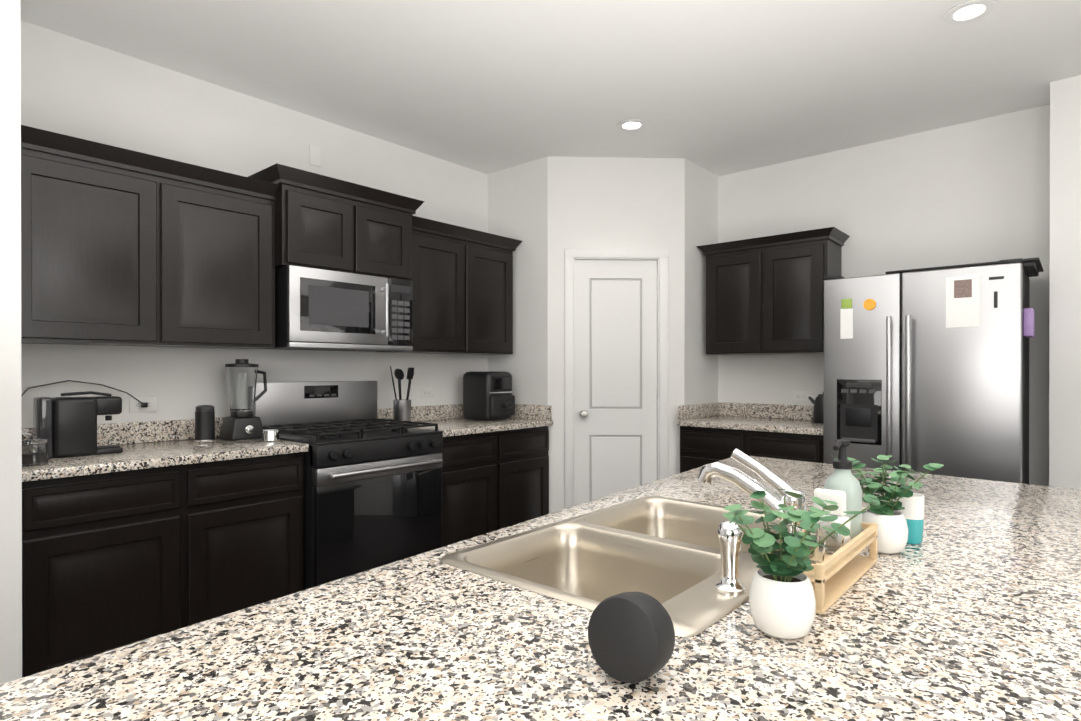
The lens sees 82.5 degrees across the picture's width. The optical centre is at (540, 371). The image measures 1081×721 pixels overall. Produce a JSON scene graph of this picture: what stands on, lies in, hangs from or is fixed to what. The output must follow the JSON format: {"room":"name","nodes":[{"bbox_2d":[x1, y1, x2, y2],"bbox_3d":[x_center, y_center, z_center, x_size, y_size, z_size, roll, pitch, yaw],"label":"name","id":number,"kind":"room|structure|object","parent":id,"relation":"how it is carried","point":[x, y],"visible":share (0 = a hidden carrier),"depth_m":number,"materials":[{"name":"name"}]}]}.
{"room":"kitchen","nodes":[
{"label":"kitchen","id":0,"kind":"room"},
{"bbox_2d":[0,0,1080,684],"bbox_3d":[0.416,-0.112,0.295,7.200,2.740,8.140,0,0,41],"label":"wall","id":1,"kind":"structure","parent":0,"point":[1004,186],"depth_m":3.52,"materials":[{"name":"paint"}]},
{"bbox_2d":[129,397,156,412],"bbox_3d":[-1.903,0.160,2.954,0.009,0.072,0.116,0,0,41],"label":"electrical outlet","id":2,"kind":"object","parent":1,"relation":"attached to","point":[135,406],"visible":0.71,"depth_m":2.95,"materials":[{"name":"white plastic"}]},
{"bbox_2d":[21,125,279,348],"bbox_3d":[-1.790,-0.527,2.811,0.361,0.816,1.058,0,0,41],"label":"upper cabinet","id":3,"kind":"object","parent":1,"relation":"attached to","point":[122,247],"visible":0.83,"depth_m":2.66,"materials":[{"name":"brown wood"}]},
{"bbox_2d":[309,145,320,166],"bbox_3d":[-1.322,-1.264,3.619,0.006,0.115,0.075,0,0,41],"label":"blank wall plate","id":4,"kind":"object","parent":1,"relation":"attached to","point":[314,155],"visible":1,"depth_m":3.61,"materials":[{"name":"white plastic"}]},
{"bbox_2d":[248,163,424,280],"bbox_3d":[-1.152,-0.776,3.490,0.431,0.480,0.904,0,0,41],"label":"upper cabinet","id":5,"kind":"object","parent":1,"relation":"attached to","point":[327,223],"visible":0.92,"depth_m":3.30,"materials":[{"name":"brown wood"}]},
{"bbox_2d":[260,265,412,351],"bbox_3d":[-1.137,-0.328,3.478,0.466,0.410,0.757,0,0,41],"label":"microwave","id":6,"kind":"object","parent":5,"relation":"attached to","point":[322,309],"visible":1,"depth_m":3.30,"materials":[{"name":"metal"}]},
{"bbox_2d":[420,387,433,397],"bbox_3d":[-0.780,0.146,4.242,0.009,0.072,0.116,0,0,41],"label":"electrical outlet","id":7,"kind":"object","parent":1,"relation":"attached to","point":[427,392],"visible":1,"depth_m":4.24,"materials":[{"name":"white plastic"}]},
{"bbox_2d":[384,215,521,354],"bbox_3d":[-0.589,-0.531,4.190,0.361,0.816,0.992,0,0,41],"label":"upper cabinet","id":8,"kind":"object","parent":1,"relation":"attached to","point":[462,278],"visible":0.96,"depth_m":4.04,"materials":[{"name":"brown wood"}]},
{"bbox_2d":[696,227,849,354],"bbox_3d":[1.596,-0.514,4.289,0.934,0.780,0.361,0,0,41],"label":"upper cabinet","id":9,"kind":"object","parent":1,"relation":"attached to","point":[764,295],"visible":0.98,"depth_m":4.14,"materials":[{"name":"brown wood"}]},
{"bbox_2d":[793,391,809,401],"bbox_3d":[1.829,0.176,4.323,0.116,0.072,0.009,0,0,41],"label":"electrical outlet","id":10,"kind":"object","parent":1,"relation":"attached to","point":[800,396],"visible":0.98,"depth_m":4.32,"materials":[{"name":"white plastic"}]},
{"bbox_2d":[20,0,1080,176],"bbox_3d":[0.416,-1.532,0.290,7.200,0.100,8.140,0,0,41],"label":"ceiling","id":11,"kind":"structure","parent":0,"point":[718,88],"depth_m":3.00,"materials":[{"name":"paint"}]},
{"bbox_2d":[617,119,646,131],"bbox_3d":[0.549,-1.486,3.716,0.180,0.012,0.180,0,0,41],"label":"recessed light","id":12,"kind":"object","parent":11,"relation":"in","point":[629,125],"visible":0.96,"depth_m":3.72,"materials":[{"name":"white plastic"}]},
{"bbox_2d":[943,0,995,24],"bbox_3d":[1.764,-1.483,2.538,0.180,0.012,0.180,0,0,41],"label":"recessed light","id":13,"kind":"object","parent":11,"relation":"in","point":[968,11],"visible":0.98,"depth_m":2.54,"materials":[{"name":"white plastic"}]},
{"bbox_2d":[548,157,684,513],"bbox_3d":[0.528,-0.124,4.357,0.962,2.740,0.100,0,0,-2],"label":"wall","id":14,"kind":"structure","parent":0,"point":[612,203],"depth_m":4.30,"materials":[{"name":"paint"}]},
{"bbox_2d":[575,260,656,505],"bbox_3d":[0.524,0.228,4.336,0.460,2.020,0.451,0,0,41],"label":"door","id":15,"kind":"structure","parent":14,"relation":"attached to","point":[615,376],"depth_m":4.33,"materials":[{"name":"white wood"}]},
{"bbox_2d":[565,248,667,508],"bbox_3d":[0.528,0.196,4.349,0.726,2.100,0.118,0,0,-2],"label":"trim","id":16,"kind":"structure","parent":14,"relation":"attached to","point":[572,255],"depth_m":4.29,"materials":[{"name":"white wood"}]},
{"bbox_3d":[0.416,1.308,0.299,7.200,0.100,8.140,0,0,41],"label":"floor","id":17,"kind":"structure","parent":0,"visible":0},
{"bbox_2d":[22,452,303,677],"bbox_3d":[-1.690,0.815,2.725,0.630,0.872,1.053,0,0,41],"label":"base cabinet","id":18,"kind":"object","parent":17,"relation":"on","point":[112,560],"visible":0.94,"depth_m":2.43,"materials":[{"name":"brown wood"}]},
{"bbox_2d":[22,417,308,481],"bbox_3d":[-1.682,0.309,2.716,0.654,0.136,1.056,0,0,41],"label":"countertop","id":19,"kind":"structure","parent":18,"relation":"on","point":[153,444],"depth_m":2.70,"materials":[{"name":"stone"}]},
{"bbox_2d":[22,435,48,465],"bbox_3d":[-1.856,0.287,2.255,0.088,0.108,0.088,0,0,41],"label":"glass jar","id":20,"kind":"object","parent":19,"relation":"on","point":[34,451],"visible":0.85,"depth_m":2.23,"materials":[{"name":"clear glass"}]},
{"bbox_2d":[21,380,147,458],"bbox_3d":[-1.933,0.189,2.629,0.348,0.303,0.549,0,0,41],"label":"coffee machine","id":21,"kind":"object","parent":19,"relation":"on","point":[65,426],"visible":0.81,"depth_m":2.46,"materials":[{"name":"black plastic"}]},
{"bbox_2d":[195,405,214,442],"bbox_3d":[-1.622,0.250,2.980,0.088,0.178,0.088,0,0,41],"label":"canister","id":22,"kind":"object","parent":19,"relation":"on","point":[204,423],"visible":1,"depth_m":2.94,"materials":[{"name":"black metal"}]},
{"bbox_2d":[219,359,266,440],"bbox_3d":[-1.494,0.137,3.137,0.173,0.402,0.211,0,0,41],"label":"blender","id":23,"kind":"object","parent":19,"relation":"on","point":[242,422],"visible":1,"depth_m":3.07,"materials":[{"name":"black plastic"}]},
{"bbox_2d":[262,429,279,441],"bbox_3d":[-1.320,0.311,3.022,0.084,0.055,0.084,0,0,41],"label":"measuring cup","id":24,"kind":"object","parent":19,"relation":"on","point":[269,435],"visible":1,"depth_m":2.99,"materials":[{"name":"silver metal"}]},
{"bbox_2d":[253,381,442,589],"bbox_3d":[-1.037,0.654,3.364,0.770,1.190,0.757,0,0,41],"label":"range","id":25,"kind":"object","parent":17,"relation":"on","point":[372,491],"visible":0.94,"depth_m":3.17,"materials":[{"name":"metal"}]},
{"bbox_2d":[439,426,548,546],"bbox_3d":[-0.502,0.811,4.089,0.630,0.872,1.018,0,0,41],"label":"base cabinet","id":26,"kind":"object","parent":17,"relation":"on","point":[494,481],"visible":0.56,"depth_m":3.85,"materials":[{"name":"brown wood"}]},
{"bbox_2d":[377,404,552,436],"bbox_3d":[-0.493,0.305,4.080,0.654,0.136,1.024,0,0,41],"label":"countertop","id":27,"kind":"structure","parent":26,"relation":"on","point":[451,420],"depth_m":4.16,"materials":[{"name":"stone"}]},
{"bbox_2d":[390,366,413,420],"bbox_3d":[-0.864,0.151,3.851,0.150,0.371,0.154,0,0,41],"label":"utensil crock","id":28,"kind":"object","parent":27,"relation":"on","point":[401,409],"visible":0.9,"depth_m":3.81,"materials":[{"name":"silver metal"}]},
{"bbox_2d":[463,371,514,420],"bbox_3d":[-0.343,0.168,4.299,0.355,0.335,0.260,0,0,41],"label":"air fryer","id":29,"kind":"object","parent":27,"relation":"on","point":[488,396],"visible":1,"depth_m":4.21,"materials":[{"name":"black plastic"}]},
{"bbox_2d":[0,448,1080,720],"bbox_3d":[0.336,0.709,0.486,1.970,1.097,3.720,0,0,41],"label":"kitchen island","id":30,"kind":"object","parent":17,"relation":"on","point":[968,608],"visible":0.73,"depth_m":0.81,"materials":[{"name":"multicoloured stone"}]},
{"bbox_2d":[440,496,778,636],"bbox_3d":[0.245,0.438,1.245,0.515,0.196,0.755,0,0,41],"label":"sink","id":31,"kind":"object","parent":30,"relation":"in","point":[667,550],"depth_m":1.26,"materials":[{"name":"silver metal"}]},
{"bbox_2d":[588,591,674,682],"bbox_3d":[0.108,0.299,0.706,0.093,0.094,0.074,0,0,41],"label":"speaker","id":32,"kind":"object","parent":30,"relation":"on","point":[631,637],"visible":0.96,"depth_m":0.68},
{"bbox_2d":[697,448,806,594],"bbox_3d":[0.357,0.249,1.169,0.231,0.182,0.435,0,0,41],"label":"faucet","id":33,"kind":"object","parent":30,"relation":"on","point":[738,569],"depth_m":1.17,"materials":[{"name":"silver metal"}]},
{"bbox_2d":[723,489,888,639],"bbox_3d":[0.338,0.251,0.794,0.184,0.189,0.188,0,0,41],"label":"potted plant","id":34,"kind":"object","parent":30,"relation":"on","point":[782,601],"visible":1,"depth_m":0.79,"materials":[{"name":"white ceramic"}]},
{"bbox_2d":[759,522,877,613],"bbox_3d":[0.470,0.310,1.025,0.092,0.070,0.320,0,0,41],"label":"tray","id":35,"kind":"object","parent":30,"relation":"on","point":[836,575],"visible":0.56,"depth_m":0.98,"materials":[{"name":"brown wood"}]},
{"bbox_2d":[773,525,835,563],"bbox_3d":[0.395,0.272,0.941,0.076,0.042,0.040,0,0,32],"label":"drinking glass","id":36,"kind":"object","parent":35,"relation":"on","point":[816,555],"depth_m":0.97,"materials":[{"name":"clear glass"}]},
{"bbox_2d":[797,522,843,550],"bbox_3d":[0.450,0.272,0.999,0.092,0.042,0.040,0,0,-16],"label":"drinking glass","id":37,"kind":"object","parent":35,"relation":"on","point":[840,538],"depth_m":0.99,"materials":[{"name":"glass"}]},
{"bbox_2d":[814,488,849,545],"bbox_3d":[0.493,0.248,1.051,0.060,0.092,0.036,0,0,41],"label":"sponge holder","id":38,"kind":"object","parent":35,"relation":"on","point":[838,497],"visible":0.35,"depth_m":1.04,"materials":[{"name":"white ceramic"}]},
{"bbox_2d":[824,439,861,538],"bbox_3d":[0.538,0.207,1.103,0.062,0.173,0.075,0,0,41],"label":"soap bottle","id":39,"kind":"object","parent":35,"relation":"on","point":[843,478],"visible":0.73,"depth_m":1.09,"materials":[{"name":"green ceramic"}]},
{"bbox_2d":[830,455,943,553],"bbox_3d":[0.669,0.252,1.178,0.182,0.185,0.155,0,0,41],"label":"potted plant","id":40,"kind":"object","parent":30,"relation":"on","point":[888,519],"visible":0.94,"depth_m":1.16,"materials":[{"name":"green plant"}]},
{"bbox_2d":[896,493,924,543],"bbox_3d":[0.748,0.297,1.247,0.050,0.095,0.050,0,0,41],"label":"cup","id":41,"kind":"object","parent":30,"relation":"on","point":[913,511],"visible":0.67,"depth_m":1.23,"materials":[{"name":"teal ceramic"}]},
{"bbox_2d":[680,426,823,472],"bbox_3d":[1.516,0.810,4.184,0.945,0.872,0.630,0,0,41],"label":"base cabinet","id":42,"kind":"object","parent":17,"relation":"on","point":[700,446],"visible":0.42,"depth_m":3.97,"materials":[{"name":"brown wood"}]},
{"bbox_2d":[677,402,823,434],"bbox_3d":[1.511,0.305,4.172,0.954,0.136,0.654,0,0,41],"label":"countertop","id":43,"kind":"structure","parent":42,"relation":"on","point":[783,418],"depth_m":4.32,"materials":[{"name":"stone"}]},
{"bbox_2d":[808,392,823,422],"bbox_3d":[1.871,0.234,4.042,0.225,0.204,0.148,0,0,41],"label":"kettle","id":44,"kind":"object","parent":43,"relation":"on","point":[818,410],"visible":0.44,"depth_m":4.01,"materials":[{"name":"black plastic"}]},
{"bbox_2d":[823,258,1043,483],"bbox_3d":[2.205,0.343,3.486,0.970,1.803,0.750,0,0,41],"label":"fridge","id":45,"kind":"object","parent":17,"relation":"on","point":[923,367],"visible":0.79,"depth_m":3.22,"materials":[{"name":"metal"}]}
]}

